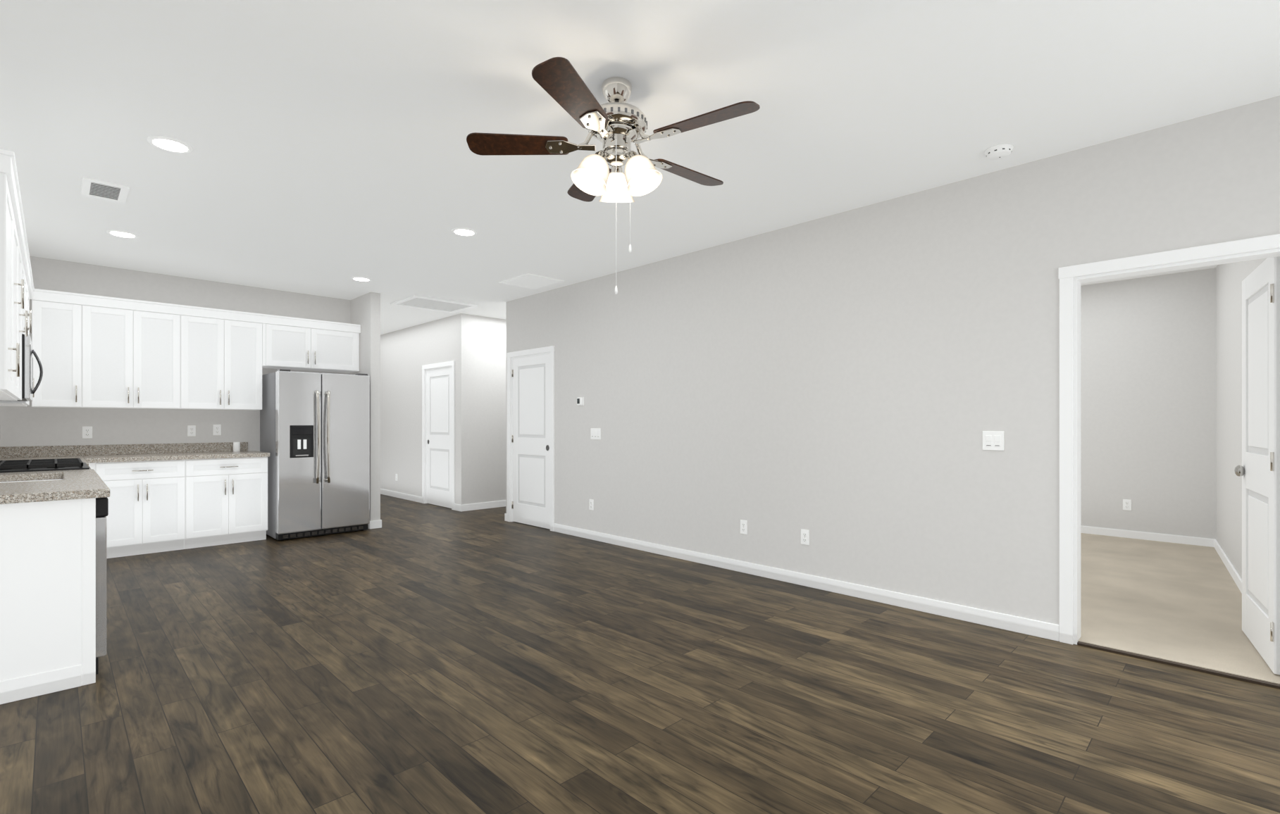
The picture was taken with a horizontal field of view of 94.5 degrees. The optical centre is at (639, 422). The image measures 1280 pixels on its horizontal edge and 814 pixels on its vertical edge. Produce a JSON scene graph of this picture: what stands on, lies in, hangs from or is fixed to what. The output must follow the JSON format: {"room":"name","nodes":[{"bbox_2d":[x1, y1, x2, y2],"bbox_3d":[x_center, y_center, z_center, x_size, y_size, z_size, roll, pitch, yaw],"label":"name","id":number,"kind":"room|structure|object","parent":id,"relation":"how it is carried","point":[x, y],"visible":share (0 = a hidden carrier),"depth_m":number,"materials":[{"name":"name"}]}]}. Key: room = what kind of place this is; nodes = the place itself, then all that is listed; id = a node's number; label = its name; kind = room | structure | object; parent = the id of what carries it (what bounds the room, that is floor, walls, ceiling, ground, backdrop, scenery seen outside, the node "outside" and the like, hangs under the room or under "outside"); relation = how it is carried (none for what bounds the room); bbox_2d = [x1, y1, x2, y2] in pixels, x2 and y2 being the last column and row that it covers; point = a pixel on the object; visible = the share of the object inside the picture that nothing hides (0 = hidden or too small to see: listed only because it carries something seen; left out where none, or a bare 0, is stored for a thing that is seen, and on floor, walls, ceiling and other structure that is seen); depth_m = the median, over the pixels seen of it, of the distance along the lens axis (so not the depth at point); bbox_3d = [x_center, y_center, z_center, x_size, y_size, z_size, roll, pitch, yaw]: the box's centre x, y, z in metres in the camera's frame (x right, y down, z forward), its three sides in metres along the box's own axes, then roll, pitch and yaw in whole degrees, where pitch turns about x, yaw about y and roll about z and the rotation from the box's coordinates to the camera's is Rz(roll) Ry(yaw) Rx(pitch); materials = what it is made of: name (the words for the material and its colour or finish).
{"room":"empty living room","nodes":[
{"label":"empty living room","id":0,"kind":"room"},
{"bbox_2d":[511,353,550,529],"bbox_3d":[-1.275,0.207,7.063,0.087,2.030,0.808,0,0,-45],"label":"door","id":1,"kind":"structure","parent":0,"point":[530,438],"depth_m":7.03,"materials":[{"name":"white wood"}]},
{"bbox_2d":[0,95,1279,624],"bbox_3d":[-0.786,-0.140,6.188,8.750,2.740,12.340,0,0,-45],"label":"wall","id":2,"kind":"structure","parent":0,"point":[840,378],"depth_m":4.68,"materials":[{"name":"grey paint"}]},
{"bbox_2d":[15,333,42,401],"bbox_3d":[-4.285,-0.358,3.962,0.401,0.413,0.752,0,0,-45],"label":"microwave","id":3,"kind":"object","parent":2,"relation":"attached to","point":[27,351],"visible":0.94,"depth_m":3.79,"materials":[{"name":"silver metal"}]},
{"bbox_2d":[82,426,92,438],"bbox_3d":[-5.255,0.095,5.626,0.070,0.114,0.009,0,0,-45],"label":"kitchen outlet","id":4,"kind":"object","parent":2,"relation":"attached to","point":[87,431],"visible":1,"depth_m":5.62,"materials":[{"name":"white plastic"}]},
{"bbox_2d":[187,425,195,436],"bbox_3d":[-4.688,0.088,6.188,0.070,0.114,0.009,0,0,-45],"label":"kitchen outlet","id":5,"kind":"object","parent":2,"relation":"attached to","point":[191,429],"visible":1,"depth_m":6.18,"materials":[{"name":"white plastic"}]},
{"bbox_2d":[212,424,221,435],"bbox_3d":[-4.532,0.080,6.342,0.070,0.114,0.009,0,0,-45],"label":"kitchen outlet","id":6,"kind":"object","parent":2,"relation":"attached to","point":[216,428],"visible":1,"depth_m":6.34,"materials":[{"name":"white plastic"}]},
{"bbox_2d":[426,367,451,508],"bbox_3d":[-2.919,0.207,8.694,0.087,2.030,0.852,0,0,-45],"label":"door","id":7,"kind":"structure","parent":2,"relation":"in","point":[438,381],"depth_m":8.68,"materials":[{"name":"white wood"}]},
{"bbox_2d":[576,397,583,405],"bbox_3d":[-0.641,-0.227,6.341,0.028,0.090,0.100,0,0,-45],"label":"thermostat","id":8,"kind":"object","parent":2,"relation":"attached to","point":[580,400],"visible":1,"depth_m":6.32,"materials":[{"name":"white plastic"}]},
{"bbox_2d":[589,499,593,510],"bbox_3d":[-0.511,0.865,6.223,0.009,0.114,0.070,0,0,-45],"label":"outlet","id":9,"kind":"object","parent":2,"relation":"attached to","point":[591,501],"visible":1,"depth_m":6.21,"materials":[{"name":"white plastic"}]},
{"bbox_2d":[590,428,600,439],"bbox_3d":[-0.464,0.118,6.174,0.010,0.116,0.162,0,0,-45],"label":"switch","id":10,"kind":"object","parent":2,"relation":"attached to","point":[595,433],"visible":1,"depth_m":6.17,"materials":[{"name":"white plastic"}]},
{"bbox_2d":[740,519,747,534],"bbox_3d":[0.849,0.858,4.849,0.009,0.114,0.070,0,0,-45],"label":"outlet","id":11,"kind":"object","parent":2,"relation":"attached to","point":[743,523],"visible":1,"depth_m":4.84,"materials":[{"name":"white plastic"}]},
{"bbox_2d":[368,488,1241,641],"bbox_3d":[-0.779,1.184,6.194,8.530,0.092,12.100,0,0,-45],"label":"baseboard","id":12,"kind":"structure","parent":2,"relation":"attached to","point":[1023,625],"depth_m":4.62,"materials":[{"name":"white wood"}]},
{"bbox_2d":[800,529,809,545],"bbox_3d":[1.241,0.863,4.453,0.009,0.114,0.070,0,0,-45],"label":"outlet","id":13,"kind":"object","parent":2,"relation":"attached to","point":[804,533],"visible":1,"depth_m":4.45,"materials":[{"name":"white plastic"}]},
{"bbox_2d":[421,233,1279,645],"bbox_3d":[-0.102,0.181,5.887,0.178,2.098,8.974,0,0,-45],"label":"door frame","id":14,"kind":"structure","parent":2,"relation":"in","point":[1071,278],"depth_m":3.28,"materials":[{"name":"white wood"}]},
{"bbox_2d":[982,431,1003,450],"bbox_3d":[2.124,0.110,3.560,0.010,0.116,0.116,0,0,-45],"label":"switch","id":15,"kind":"object","parent":2,"relation":"attached to","point":[992,440],"visible":1,"depth_m":3.56,"materials":[{"name":"white plastic"}]},
{"bbox_2d":[1122,499,1131,510],"bbox_3d":[5.140,0.870,6.244,0.009,0.114,0.070,0,0,-45],"label":"bedroom outlet","id":16,"kind":"object","parent":2,"relation":"attached to","point":[1126,503],"visible":1,"depth_m":6.24,"materials":[{"name":"white plastic"}]},
{"bbox_2d":[1234,256,1279,674],"bbox_3d":[3.276,0.193,3.142,0.765,2.030,0.170,0,0,-45],"label":"door","id":17,"kind":"structure","parent":2,"relation":"in","point":[1259,470],"depth_m":3.05,"materials":[{"name":"white wood"}]},
{"bbox_2d":[0,494,1279,813],"bbox_3d":[-0.786,1.280,6.188,8.750,0.100,12.340,0,0,-45],"label":"floor","id":18,"kind":"structure","parent":0,"point":[435,659],"depth_m":2.66,"materials":[{"name":"brown wood"}]},
{"bbox_2d":[0,457,97,474],"bbox_3d":[-4.177,0.730,4.069,0.704,1.000,0.754,0,0,-45],"label":"range","id":19,"kind":"object","parent":18,"relation":"on","point":[57,464],"visible":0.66,"depth_m":3.93,"materials":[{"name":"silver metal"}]},
{"bbox_2d":[95,497,108,674],"bbox_3d":[-2.999,0.796,2.837,0.644,0.868,0.606,0,0,-45],"label":"dishwasher","id":20,"kind":"object","parent":18,"relation":"on","point":[101,504],"visible":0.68,"depth_m":2.83,"materials":[{"name":"silver metal"}]},
{"bbox_2d":[0,148,360,705],"bbox_3d":[-3.248,0.034,4.798,3.051,2.392,4.005,0,0,-45],"label":"kitchen cabinets","id":21,"kind":"object","parent":18,"relation":"on","point":[94,351],"visible":0.97,"depth_m":5.39,"materials":[{"name":"white wood"}]},
{"bbox_2d":[0,442,269,504],"bbox_3d":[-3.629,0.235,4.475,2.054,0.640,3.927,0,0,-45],"label":"countertop","id":22,"kind":"structure","parent":21,"relation":"on","point":[75,484],"depth_m":5.29,"materials":[{"name":"stone"}]},
{"bbox_2d":[259,369,369,541],"bbox_3d":[-3.629,0.339,6.642,0.920,1.783,0.815,0,0,-45],"label":"refrigerator","id":23,"kind":"object","parent":18,"relation":"on","point":[315,427],"visible":1,"depth_m":6.35,"materials":[{"name":"silver metal"}]},
{"bbox_2d":[0,0,1279,335],"bbox_3d":[-0.786,-1.560,6.188,8.750,0.100,12.340,0,0,-45],"label":"ceiling","id":24,"kind":"structure","parent":0,"point":[327,139],"depth_m":2.86,"materials":[{"name":"white paint"}]},
{"bbox_2d":[81,176,129,203],"bbox_3d":[-3.478,-1.504,3.846,0.220,0.012,0.380,0,0,-45],"label":"ceiling vent","id":25,"kind":"object","parent":24,"relation":"in","point":[92,188],"visible":1,"depth_m":3.83,"materials":[{"name":"white metal"}]},
{"bbox_2d":[106,229,138,238],"bbox_3d":[-4.138,-1.505,4.733,0.196,0.008,0.196,0,0,-45],"label":"recessed light","id":26,"kind":"object","parent":24,"relation":"in","point":[117,233],"visible":1,"depth_m":4.72,"materials":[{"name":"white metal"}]},
{"bbox_2d":[147,135,193,153],"bbox_3d":[-2.548,-1.505,3.211,0.196,0.008,0.196,0,0,-45],"label":"recessed light","id":27,"kind":"object","parent":24,"relation":"in","point":[167,144],"visible":1,"depth_m":3.20,"materials":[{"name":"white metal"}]},
{"bbox_2d":[350,276,371,281],"bbox_3d":[-2.928,-1.505,6.218,0.196,0.008,0.196,0,0,-45],"label":"recessed light","id":28,"kind":"object","parent":24,"relation":"in","point":[361,279],"visible":1,"depth_m":6.21,"materials":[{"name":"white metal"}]},
{"bbox_2d":[390,295,478,313],"bbox_3d":[-2.611,-1.499,7.526,0.840,0.021,0.690,0,0,-45],"label":"ceiling vent","id":29,"kind":"object","parent":24,"relation":"attached to","point":[416,301],"visible":1,"depth_m":7.51,"materials":[{"name":"white metal"}]},
{"bbox_2d":[451,227,476,236],"bbox_3d":[-1.390,-1.505,4.681,0.196,0.008,0.196,0,0,-45],"label":"recessed light","id":30,"kind":"object","parent":24,"relation":"in","point":[459,231],"visible":1,"depth_m":4.67,"materials":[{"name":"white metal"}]},
{"bbox_2d":[498,273,564,290],"bbox_3d":[-1.161,-1.503,6.331,0.460,0.013,0.550,0,0,-45],"label":"attic access hatch","id":31,"kind":"object","parent":24,"relation":"in","point":[527,280],"visible":1,"depth_m":6.30,"materials":[{"name":"white paint"}]},
{"bbox_2d":[466,57,760,294],"bbox_3d":[-0.075,-1.035,2.655,1.270,0.950,1.267,0,0,-45],"label":"ceiling fan","id":32,"kind":"object","parent":24,"relation":"hanging from","point":[617,124],"depth_m":2.58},
{"bbox_2d":[984,143,1013,159],"bbox_3d":[1.982,-1.490,3.269,0.136,0.038,0.136,0,0,-45],"label":"smoke detector","id":33,"kind":"object","parent":24,"relation":"attached to","point":[999,151],"visible":1,"depth_m":3.24,"materials":[{"name":"white plastic"}]},
{"bbox_2d":[1077,533,1279,688],"bbox_3d":[3.023,1.223,5.527,4.025,0.014,4.800,0,0,-45],"label":"floor","id":34,"kind":"structure","parent":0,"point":[1179,605],"depth_m":3.91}
]}

